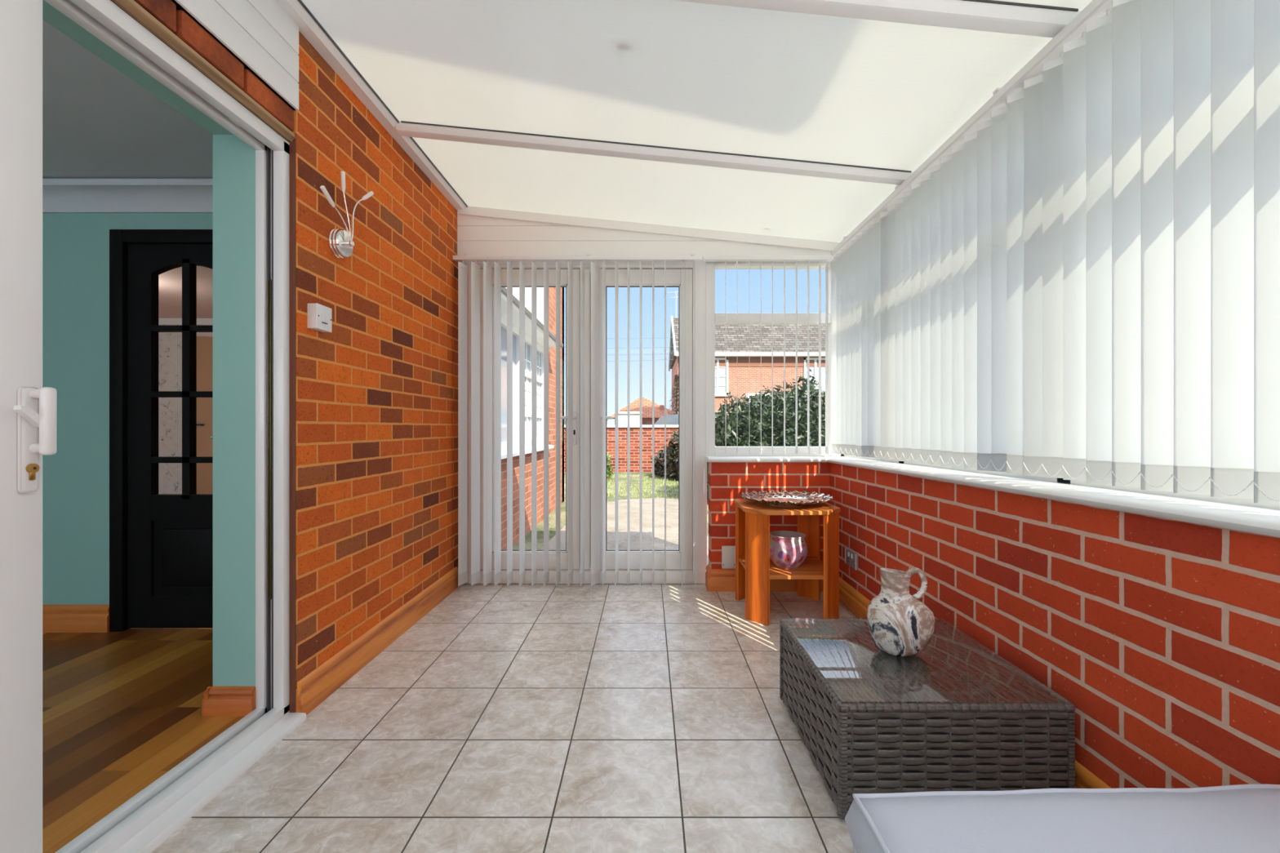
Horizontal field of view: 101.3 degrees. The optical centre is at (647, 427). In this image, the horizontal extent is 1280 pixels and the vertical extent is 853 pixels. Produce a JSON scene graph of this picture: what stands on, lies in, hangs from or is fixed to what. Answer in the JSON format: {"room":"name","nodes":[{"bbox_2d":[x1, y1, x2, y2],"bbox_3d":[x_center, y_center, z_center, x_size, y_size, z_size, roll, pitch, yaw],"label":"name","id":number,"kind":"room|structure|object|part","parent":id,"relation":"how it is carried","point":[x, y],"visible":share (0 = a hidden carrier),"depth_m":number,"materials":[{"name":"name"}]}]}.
{"room":"sunroom","nodes":[
{"label":"sunroom","id":0,"kind":"room"},
{"bbox_2d":[42,213,213,604],"bbox_3d":[-2.925,-0.090,2.524,2.950,2.100,0.100,0,0,0],"label":"wall","id":1,"kind":"structure","parent":0,"point":[76,246],"depth_m":2.47,"materials":[{"name":"teal paint"}]},
{"bbox_2d":[42,604,109,632],"bbox_3d":[-3.465,0.897,2.465,1.870,0.125,0.018,0,0,0],"label":"baseboard","id":2,"kind":"structure","parent":1,"relation":"attached to","point":[55,618],"depth_m":2.46,"materials":[{"name":"brown wood"}]},
{"bbox_2d":[42,178,213,213],"bbox_3d":[-2.931,-1.069,2.424,2.938,0.115,0.100,0,0,0],"label":"trim","id":3,"kind":"structure","parent":1,"relation":"attached to","point":[59,195],"depth_m":2.43,"materials":[{"name":"white paint"}]},
{"bbox_2d":[109,229,213,631],"bbox_3d":[-2.189,0.014,2.496,0.678,1.892,0.116,0,0,0],"label":"door","id":4,"kind":"structure","parent":1,"relation":"in","point":[161,545],"depth_m":2.49,"materials":[{"name":"black wood"}]},
{"bbox_2d":[42,19,213,178],"bbox_3d":[-2.930,-1.167,0.450,2.940,0.065,4.100,0,0,0],"label":"ceiling","id":5,"kind":"structure","parent":0,"point":[98,122],"depth_m":1.99,"materials":[{"name":"white paint"}]},
{"bbox_2d":[42,629,244,852],"bbox_3d":[-2.850,1.010,0.450,3.100,0.100,4.100,0,0,0],"label":"floor","id":6,"kind":"structure","parent":0,"point":[121,710],"depth_m":1.73,"materials":[{"name":"brown wood"}]},
{"bbox_2d":[128,627,213,629],"bbox_3d":[-4.260,1.010,4.240,5.480,0.100,3.320,0,0,0],"label":"floor","id":7,"kind":"structure","parent":0,"point":[131,628],"depth_m":2.58,"materials":[{"name":"brown wood"}]},
{"bbox_2d":[158,324,213,493],"bbox_3d":[-4.260,-0.100,5.850,5.480,2.200,0.100,0,0,0],"label":"wall","id":8,"kind":"structure","parent":0,"point":[170,344],"depth_m":5.80,"materials":[{"name":"paper"}]},
{"bbox_2d":[158,318,213,324],"bbox_3d":[-4.300,-1.170,5.780,5.400,0.060,0.040,0,0,0],"label":"trim","id":9,"kind":"structure","parent":8,"relation":"attached to","point":[161,321],"depth_m":5.78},
{"bbox_2d":[196,336,213,493],"bbox_3d":[-4.680,-0.020,5.761,0.760,1.960,0.079,0,0,0],"label":"door","id":10,"kind":"structure","parent":8,"relation":"in","point":[204,344],"depth_m":5.77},
{"bbox_2d":[158,266,213,318],"bbox_3d":[-4.260,-1.225,4.240,5.480,0.050,3.320,0,0,0],"label":"ceiling","id":11,"kind":"structure","parent":0,"point":[170,282],"depth_m":4.69,"materials":[{"name":"paint"}]},
{"bbox_2d":[42,0,543,686],"bbox_3d":[-1.433,-2.020,3.075,0.235,5.960,7.350,0,0,0],"label":"wall","id":12,"kind":"structure","parent":0,"point":[233,159],"depth_m":1.76,"materials":[{"name":"teal paint"}]},
{"bbox_2d":[133,0,293,130],"bbox_3d":[-1.302,-1.050,0.456,0.197,0.072,2.680,0,0,0],"label":"trim","id":13,"kind":"structure","parent":12,"relation":"attached to","point":[165,11],"depth_m":1.47,"materials":[{"name":"brick"}]},
{"bbox_2d":[201,685,255,715],"bbox_3d":[-1.400,0.915,2.107,0.164,0.090,0.726,0,0,0],"label":"baseboard reveal","id":14,"kind":"structure","parent":12,"relation":"attached to","point":[217,700],"depth_m":1.75,"materials":[{"name":"brown wood"}]},
{"bbox_2d":[501,314,554,459],"bbox_3d":[-1.335,-0.378,5.155,0.230,1.285,3.390,0,0,0],"label":"window","id":15,"kind":"structure","parent":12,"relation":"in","point":[504,320],"depth_m":5.41,"materials":[{"name":"white plastic"}]},
{"bbox_3d":[-1.359,-0.400,5.150,0.007,1.120,3.100,0,0,0],"label":"pane","id":16,"kind":"part","parent":15,"relation":"part of","materials":[{"name":"clear glass"}]},
{"bbox_2d":[501,292,555,348],"bbox_3d":[-1.230,-1.120,5.130,0.220,0.200,3.340,0,0,0],"label":"trim","id":17,"kind":"structure","parent":12,"relation":"attached to","point":[552,344],"depth_m":5.11,"materials":[{"name":"white plastic"}]},
{"bbox_2d":[290,31,457,712],"bbox_3d":[-1.327,-0.170,2.610,0.245,2.540,1.620,0,0,0],"label":"wall","id":18,"kind":"structure","parent":0,"point":[377,393],"depth_m":2.27,"materials":[{"name":"orange brick"}]},
{"bbox_2d":[0,0,306,852],"bbox_3d":[-1.244,0.011,0.600,0.148,1.977,2.400,0,0,0],"label":"door","id":19,"kind":"structure","parent":18,"relation":"in","point":[28,410],"depth_m":1.08,"materials":[{"name":"white plastic"}]},
{"bbox_3d":[-1.233,-0.021,1.046,0.022,0.043,0.048,0,0,0],"label":"thumb lever","id":20,"kind":"part","parent":19,"relation":"part of","materials":[{"name":"white plastic"}]},
{"bbox_3d":[-1.228,0.025,1.059,0.049,0.214,0.034,0,0,0],"label":"handle","id":21,"kind":"part","parent":19,"relation":"part of","materials":[{"name":"white plastic"}]},
{"bbox_2d":[110,0,295,142],"bbox_3d":[-1.221,-0.996,0.475,0.028,0.036,2.650,0,0,0],"label":"door frame","id":22,"kind":"structure","parent":18,"relation":"attached to","point":[131,7],"depth_m":1.42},
{"bbox_2d":[171,0,298,110],"bbox_3d":[-1.246,-1.230,0.473,0.107,0.289,2.647,0,0,0],"label":"wall cladding","id":23,"kind":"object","parent":18,"relation":"attached to","point":[260,34],"depth_m":1.61,"materials":[{"name":"white plastic"}]},
{"bbox_2d":[288,138,296,712],"bbox_3d":[-1.219,-0.007,1.798,0.026,1.966,0.005,0,0,0],"label":"trim","id":24,"kind":"structure","parent":18,"relation":"attached to","point":[292,145],"depth_m":1.80,"materials":[{"name":"white plastic"}]},
{"bbox_2d":[306,302,332,332],"bbox_3d":[-1.187,-0.397,1.902,0.041,0.090,0.090,0,0,0],"label":"light switch","id":25,"kind":"object","parent":18,"relation":"attached to","point":[319,317],"visible":1,"depth_m":1.87,"materials":[{"name":"white plastic"}]},
{"bbox_2d":[320,171,373,257],"bbox_3d":[-1.150,-0.813,1.968,0.110,0.308,0.277,0,0,0],"label":"wall light","id":26,"kind":"object","parent":18,"relation":"attached to","point":[340,242],"visible":1,"depth_m":2.00,"materials":[{"name":"silver metal"}]},
{"bbox_3d":[-1.138,-0.824,1.870,0.016,0.047,0.080,0,0,-3],"label":"lamp shade","id":27,"kind":"part","parent":26,"relation":"part of","materials":[{"name":"white glass"}]},
{"bbox_3d":[-1.144,-0.761,1.969,0.007,0.093,0.128,0,0,-4],"label":"arm","id":28,"kind":"part","parent":26,"relation":"part of","materials":[{"name":"silver metal"}]},
{"bbox_3d":[-1.151,-0.929,1.984,0.016,0.076,0.016,0,0,0],"label":"lamp shade","id":29,"kind":"part","parent":26,"relation":"part of","materials":[{"name":"white glass"}]},
{"bbox_3d":[-1.148,-0.805,2.007,0.009,0.180,0.050,0,0,0],"label":"arm","id":30,"kind":"part","parent":26,"relation":"part of","materials":[{"name":"silver metal"}]},
{"bbox_3d":[-1.137,-0.808,2.049,0.011,0.188,0.050,0,0,41],"label":"arm","id":31,"kind":"part","parent":26,"relation":"part of","materials":[{"name":"silver metal"}]},
{"bbox_3d":[-1.111,-0.921,2.083,0.016,0.049,0.049,0,0,27],"label":"lamp shade","id":32,"kind":"part","parent":26,"relation":"part of","materials":[{"name":"white glass"}]},
{"bbox_2d":[275,0,466,210],"bbox_3d":[-1.169,-1.391,1.234,0.070,0.037,4.168,0,0,0],"label":"trim","id":33,"kind":"structure","parent":18,"relation":"attached to","point":[308,28],"depth_m":2.12,"materials":[{"name":"white plastic"}]},
{"bbox_2d":[297,566,459,715],"bbox_3d":[-1.194,0.938,2.551,0.020,0.125,1.498,0,0,0],"label":"baseboard","id":34,"kind":"structure","parent":18,"relation":"attached to","point":[319,684],"depth_m":2.22,"materials":[{"name":"brown wood"}]},
{"bbox_2d":[501,287,563,346],"bbox_3d":[-1.113,-1.067,5.140,0.045,0.045,3.360,0,0,0],"label":"gutter","id":35,"kind":"object","parent":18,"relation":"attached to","point":[504,290],"visible":0.23,"depth_m":4.86,"materials":[{"name":"white plastic"}]},
{"bbox_2d":[457,213,835,261],"bbox_3d":[-0.071,-1.215,3.332,2.612,0.310,0.027,0,0,0],"label":"wall panel","id":36,"kind":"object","parent":18,"relation":"attached to","point":[476,235],"depth_m":3.32,"materials":[{"name":"white plastic"}]},
{"bbox_2d":[452,253,705,586],"bbox_3d":[-0.423,-0.049,3.267,1.559,2.046,0.126,0,0,0],"label":"vertical blind","id":37,"kind":"object","parent":36,"relation":"hanging from","point":[462,268],"visible":1,"depth_m":3.26,"materials":[{"name":"white fabric"}]},
{"bbox_3d":[0.348,-0.400,3.213,0.009,1.260,0.005,0,0,0],"label":"cord","id":38,"kind":"part","parent":37,"relation":"part of","materials":[{"name":"white plastic"}]},
{"bbox_2d":[457,205,839,251],"bbox_3d":[0.020,-1.255,3.322,2.430,0.293,0.045,0,0,0],"label":"trim","id":39,"kind":"structure","parent":18,"relation":"attached to","point":[568,220],"depth_m":3.30,"materials":[{"name":"white plastic"}]},
{"bbox_2d":[150,583,859,852],"bbox_3d":[-0.034,1.050,1.275,2.388,0.100,4.250,0,0,0],"label":"floor","id":40,"kind":"structure","parent":0,"point":[513,717],"depth_m":1.64,"materials":[{"name":"tile"}]},
{"bbox_2d":[733,497,840,625],"bbox_3d":[0.757,0.710,2.893,0.506,0.580,0.507,0,0,0],"label":"side table","id":41,"kind":"object","parent":40,"relation":"on","point":[754,568],"visible":0.84,"depth_m":2.71,"materials":[{"name":"brown wood"}]},
{"bbox_3d":[0.566,0.721,3.084,0.021,0.559,0.137,0,0,45],"label":"leg","id":42,"kind":"part","parent":41,"relation":"part of","materials":[{"name":"brown wood"}]},
{"bbox_3d":[0.566,0.721,2.701,0.137,0.559,0.021,0,0,45],"label":"leg","id":43,"kind":"part","parent":41,"relation":"part of","materials":[{"name":"brown wood"}]},
{"bbox_2d":[738,555,823,579],"bbox_3d":[0.757,0.759,2.893,0.454,0.019,0.471,0,0,0],"label":"shelf","id":44,"kind":"object","parent":41,"relation":"attached to","point":[812,568],"depth_m":2.73,"materials":[{"name":"brown wood"}]},
{"bbox_2d":[740,489,832,506],"bbox_3d":[0.762,0.395,2.885,0.494,0.051,0.494,0,0,0],"label":"platter","id":45,"kind":"object","parent":41,"relation":"on","point":[783,498],"visible":1,"depth_m":2.96,"materials":[{"name":"multicoloured ceramic"}]},
{"bbox_2d":[769,530,808,568],"bbox_3d":[0.757,0.663,2.838,0.214,0.174,0.214,0,0,0],"label":"flower bowl","id":46,"kind":"object","parent":41,"relation":"on","point":[788,549],"visible":0.93,"depth_m":2.76,"materials":[{"name":"glass"}]},
{"bbox_3d":[0.948,0.721,3.084,0.021,0.559,0.137,0,0,-45],"label":"leg","id":47,"kind":"part","parent":41,"relation":"part of","materials":[{"name":"brown wood"}]},
{"bbox_3d":[0.948,0.721,2.701,0.021,0.559,0.137,0,0,45],"label":"leg","id":48,"kind":"part","parent":41,"relation":"part of","materials":[{"name":"brown wood"}]},
{"bbox_2d":[779,617,1075,819],"bbox_3d":[0.782,0.847,1.620,0.602,0.307,0.606,0,0,0],"label":"coffee table","id":49,"kind":"object","parent":40,"relation":"on","point":[948,715],"visible":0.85,"depth_m":1.33,"materials":[{"name":"grey wicker"}]},
{"bbox_2d":[866,567,935,656],"bbox_3d":[0.785,0.563,1.628,0.195,0.259,0.174,0,0,0],"label":"jug","id":50,"kind":"object","parent":49,"relation":"on","point":[900,624],"visible":1,"depth_m":1.58,"materials":[{"name":"ceramic"}]},
{"bbox_3d":[0.834,0.484,1.623,0.063,0.102,0.029,0,0,0],"label":"handle","id":51,"kind":"part","parent":50,"relation":"part of","materials":[{"name":"ceramic"}]},
{"bbox_3d":[0.680,0.836,0.518,0.679,0.328,0.596,0,0,0],"label":"footstool","id":52,"kind":"object","parent":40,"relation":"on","visible":0},
{"bbox_2d":[844,783,1279,852],"bbox_3d":[0.681,0.617,0.526,0.731,0.106,0.667,0,0,0],"label":"seat cushion","id":53,"kind":"object","parent":52,"relation":"on","point":[1236,818],"visible":1,"depth_m":0.76,"materials":[{"name":"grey fabric"}]},
{"bbox_2d":[501,287,564,550],"bbox_3d":[-4.650,-1.825,5.820,6.700,6.350,4.760,0,0,0],"label":"wall","id":54,"kind":"structure","parent":0,"point":[552,291],"depth_m":6.93,"materials":[{"name":"brick"}]},
{"bbox_2d":[617,411,643,424],"bbox_3d":[-1.040,0.125,31.250,1.520,2.050,3.700,0,0,0],"label":"garage","id":55,"kind":"structure","parent":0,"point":[622,415],"depth_m":29.46,"materials":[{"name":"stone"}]},
{"bbox_3d":[-1.040,0.300,29.480,1.120,1.700,0.040,0,0,0],"label":"door","id":56,"kind":"part","parent":55,"relation":"part of","materials":[{"name":"white"}]},
{"bbox_2d":[297,0,1092,242],"bbox_3d":[0.115,-1.262,1.255,2.550,0.298,4.206,0,0,0],"label":"ceiling","id":57,"kind":"structure","parent":0,"point":[786,118],"depth_m":1.99,"materials":[{"name":"white plastic"}]},
{"bbox_2d":[708,462,829,568],"bbox_3d":[0.754,0.656,3.277,0.732,0.887,0.115,0,0,0],"label":"wall","id":58,"kind":"structure","parent":0,"point":[727,481],"depth_m":3.22,"materials":[{"name":"red brick"}]},
{"bbox_2d":[460,261,706,583],"bbox_3d":[-0.411,-0.037,3.359,1.587,2.075,0.122,0,0,0],"label":"door","id":59,"kind":"structure","parent":58,"relation":"in","point":[695,500],"depth_m":3.35,"materials":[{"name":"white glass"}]},
{"bbox_3d":[-0.512,0.005,3.327,0.127,0.210,0.058,0,0,0],"label":"handle","id":60,"kind":"part","parent":59,"relation":"part of","materials":[{"name":"white plastic"}]},
{"bbox_3d":[-0.284,0.005,3.327,0.127,0.210,0.058,0,0,0],"label":"handle","id":61,"kind":"part","parent":59,"relation":"part of","materials":[{"name":"white plastic"}]},
{"bbox_2d":[721,546,735,568],"bbox_3d":[0.500,0.795,3.216,0.086,0.140,0.012,0,0,0],"label":"plate","id":62,"kind":"object","parent":58,"relation":"attached to","point":[728,553],"visible":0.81,"depth_m":3.21,"materials":[{"name":"white plastic"}]},
{"bbox_2d":[705,564,823,591],"bbox_3d":[0.734,0.934,3.264,0.732,0.131,0.131,0,0,0],"label":"baseboard","id":63,"kind":"structure","parent":58,"relation":"attached to","point":[716,580],"depth_m":3.20,"materials":[{"name":"brown wood"}]},
{"bbox_2d":[705,456,827,462],"bbox_3d":[0.735,0.197,3.268,0.726,0.030,0.155,0,0,0],"label":"trim","id":64,"kind":"structure","parent":58,"relation":"on","point":[708,459],"depth_m":3.20,"materials":[{"name":"white plastic"}]},
{"bbox_2d":[705,261,840,456],"bbox_3d":[0.803,-0.445,3.380,0.863,1.260,0.070,0,0,0],"label":"window","id":65,"kind":"structure","parent":58,"relation":"in","point":[712,318],"depth_m":3.35,"materials":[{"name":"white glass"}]},
{"bbox_2d":[702,255,833,454],"bbox_3d":[0.748,-0.450,3.265,0.805,1.228,0.091,0,0,0],"label":"vertical blind","id":66,"kind":"object","parent":65,"relation":"attached to","point":[808,259],"visible":1,"depth_m":3.24,"materials":[{"name":"white fabric"}]},
{"bbox_3d":[0.796,0.144,3.221,0.634,0.035,0.003,0,0,0],"label":"bead chain","id":67,"kind":"part","parent":66,"relation":"part of","materials":[{"name":"white plastic"}]},
{"bbox_2d":[829,462,1279,788],"bbox_3d":[1.180,0.639,1.295,0.120,0.921,4.290,0,0,0],"label":"wall","id":68,"kind":"structure","parent":0,"point":[1162,635],"depth_m":1.27,"materials":[{"name":"red brick"}]},
{"bbox_2d":[844,547,857,570],"bbox_3d":[1.113,0.715,2.860,0.019,0.088,0.150,0,0,0],"label":"wall socket","id":69,"kind":"object","parent":68,"relation":"attached to","point":[851,557],"visible":1,"depth_m":2.84,"materials":[{"name":"white plastic"}]},
{"bbox_2d":[839,577,1111,788],"bbox_3d":[1.109,0.934,1.209,0.020,0.131,4.018,0,0,0],"label":"baseboard","id":70,"kind":"structure","parent":68,"relation":"attached to","point":[855,602],"depth_m":2.68,"materials":[{"name":"brown wood"}]},
{"bbox_2d":[822,456,1279,537],"bbox_3d":[1.181,0.180,1.250,0.177,0.066,4.180,0,0,0],"label":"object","id":71,"kind":"structure","parent":68,"relation":"on","point":[1257,520],"depth_m":1.28,"materials":[{"name":"white plastic"}]},
{"bbox_2d":[831,0,1279,504],"bbox_3d":[1.199,-0.483,1.317,0.081,1.291,4.035,0,0,0],"label":"vertical blind","id":72,"kind":"object","parent":68,"relation":"attached to","point":[1086,287],"visible":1,"depth_m":1.38,"materials":[{"name":"white fabric"}]},
{"bbox_3d":[1.163,0.128,2.045,0.008,0.057,2.544,0,0,0],"label":"bead chain","id":73,"kind":"part","parent":72,"relation":"part of","materials":[{"name":"white plastic"}]},
{"bbox_2d":[840,453,1279,509],"bbox_3d":[1.297,-0.438,1.280,0.070,1.275,4.280,0,0,0],"label":"window","id":74,"kind":"structure","parent":68,"relation":"in","point":[1249,502],"depth_m":1.42,"materials":[{"name":"white plastic"}]},
{"label":"outside","id":75,"kind":"structure","parent":0,"visible":0},
{"bbox_2d":[538,497,708,564],"bbox_3d":[0.160,1.152,6.050,2.880,0.016,5.100,0,0,0],"label":"patio","id":76,"kind":"structure","parent":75,"point":[672,504],"depth_m":6.04,"materials":[{"name":"beige concrete"}]},
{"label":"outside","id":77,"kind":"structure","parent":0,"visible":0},
{"bbox_2d":[606,346,669,348],"bbox_3d":[-3.803,-4.395,27.399,10.427,0.467,0.016,0,0,-4],"label":"overhead wire","id":78,"kind":"object","parent":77,"point":[658,347],"visible":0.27,"depth_m":27.60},
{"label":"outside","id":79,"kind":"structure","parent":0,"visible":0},
{"bbox_2d":[606,359,671,361],"bbox_3d":[-3.802,-3.533,26.699,10.626,0.291,0.016,0,0,-12],"label":"overhead wire","id":80,"kind":"object","parent":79,"point":[664,359],"visible":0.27,"depth_m":27.45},
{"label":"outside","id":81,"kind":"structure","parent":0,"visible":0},
{"bbox_2d":[512,472,708,550],"bbox_3d":[0.000,1.400,46.720,120.000,0.500,86.560,0,0,0],"label":"lawn","id":82,"kind":"structure","parent":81,"point":[552,517],"depth_m":8.72,"materials":[{"name":"green plant"}]},
{"bbox_2d":[606,451,613,479],"bbox_3d":[-1.005,0.829,11.613,0.527,0.701,0.600,0,0,0],"label":"leafy shrub","id":83,"kind":"object","parent":82,"relation":"on","point":[609,468],"visible":0.21,"depth_m":11.54,"materials":[{"name":"green plant"}]},
{"bbox_2d":[611,397,671,424],"bbox_3d":[0.000,-0.585,39.300,5.400,3.470,5.400,0,0,0],"label":"bungalow","id":84,"kind":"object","parent":82,"relation":"on","point":[659,410],"visible":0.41,"depth_m":37.40,"materials":[{"name":"brick"}]},
{"bbox_2d":[606,472,678,499],"bbox_3d":[0.470,1.115,10.598,3.484,0.070,4.439,0,0,0],"label":"grass","id":85,"kind":"structure","parent":82,"relation":"on","point":[613,476],"depth_m":10.21,"materials":[{"name":"green plant"}]},
{"bbox_2d":[650,428,678,479],"bbox_3d":[0.805,0.470,11.664,1.188,1.502,2.239,0,0,-29],"label":"shrub","id":86,"kind":"object","parent":82,"relation":"on","point":[672,451],"visible":0.27,"depth_m":11.55,"materials":[{"name":"green plant"}]},
{"bbox_2d":[564,424,774,472],"bbox_3d":[0.500,0.590,13.610,17.000,1.320,0.320,0,0,0],"label":"wall","id":87,"kind":"structure","parent":82,"relation":"on","point":[659,429],"depth_m":13.50,"materials":[{"name":"brick"}]},
{"bbox_2d":[667,374,678,414],"bbox_3d":[1.349,-0.646,23.994,1.706,3.592,1.666,0,0,26],"label":"conifer","id":88,"kind":"object","parent":82,"relation":"on","point":[675,378],"visible":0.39,"depth_m":23.97,"materials":[{"name":"green plant"}]},
{"bbox_2d":[653,414,716,424],"bbox_3d":[1.200,0.351,17.600,3.900,1.598,1.630,0,0,0],"label":"car","id":89,"kind":"object","parent":82,"relation":"on","point":[670,419],"visible":0.05,"depth_m":16.79,"materials":[{"name":"grey paint"}]},
{"bbox_3d":[1.346,-0.122,17.600,2.282,0.496,1.630,0,0,0],"label":"glass","id":90,"kind":"part","parent":89,"relation":"part of","materials":[{"name":"clear glass"}]},
{"bbox_2d":[667,291,825,415],"bbox_3d":[7.210,-3.525,30.845,11.981,9.350,9.010,0,0,0],"label":"brick house","id":91,"kind":"structure","parent":82,"relation":"on","point":[737,347],"depth_m":28.00,"materials":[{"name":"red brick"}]},
{"bbox_3d":[3.760,-2.735,27.992,1.020,1.870,0.008,0,0,0],"label":"pane","id":92,"kind":"part","parent":91,"relation":"part of","materials":[{"name":"clear glass"}]},
{"bbox_3d":[6.750,-1.320,27.170,3.000,0.960,1.660,0,0,0],"label":"porch trim","id":93,"kind":"part","parent":91,"relation":"part of","materials":[{"name":"white"}]},
{"bbox_3d":[9.275,-2.735,27.992,1.750,1.870,0.008,0,0,0],"label":"pane","id":94,"kind":"part","parent":91,"relation":"part of","materials":[{"name":"clear glass"}]},
{"bbox_2d":[706,368,825,501],"bbox_3d":[2.327,0.077,8.874,3.756,2.244,1.788,0,0,-26],"label":"shrub","id":95,"kind":"object","parent":82,"relation":"on","point":[744,424],"visible":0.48,"depth_m":8.38,"materials":[{"name":"green plant"}]}
]}

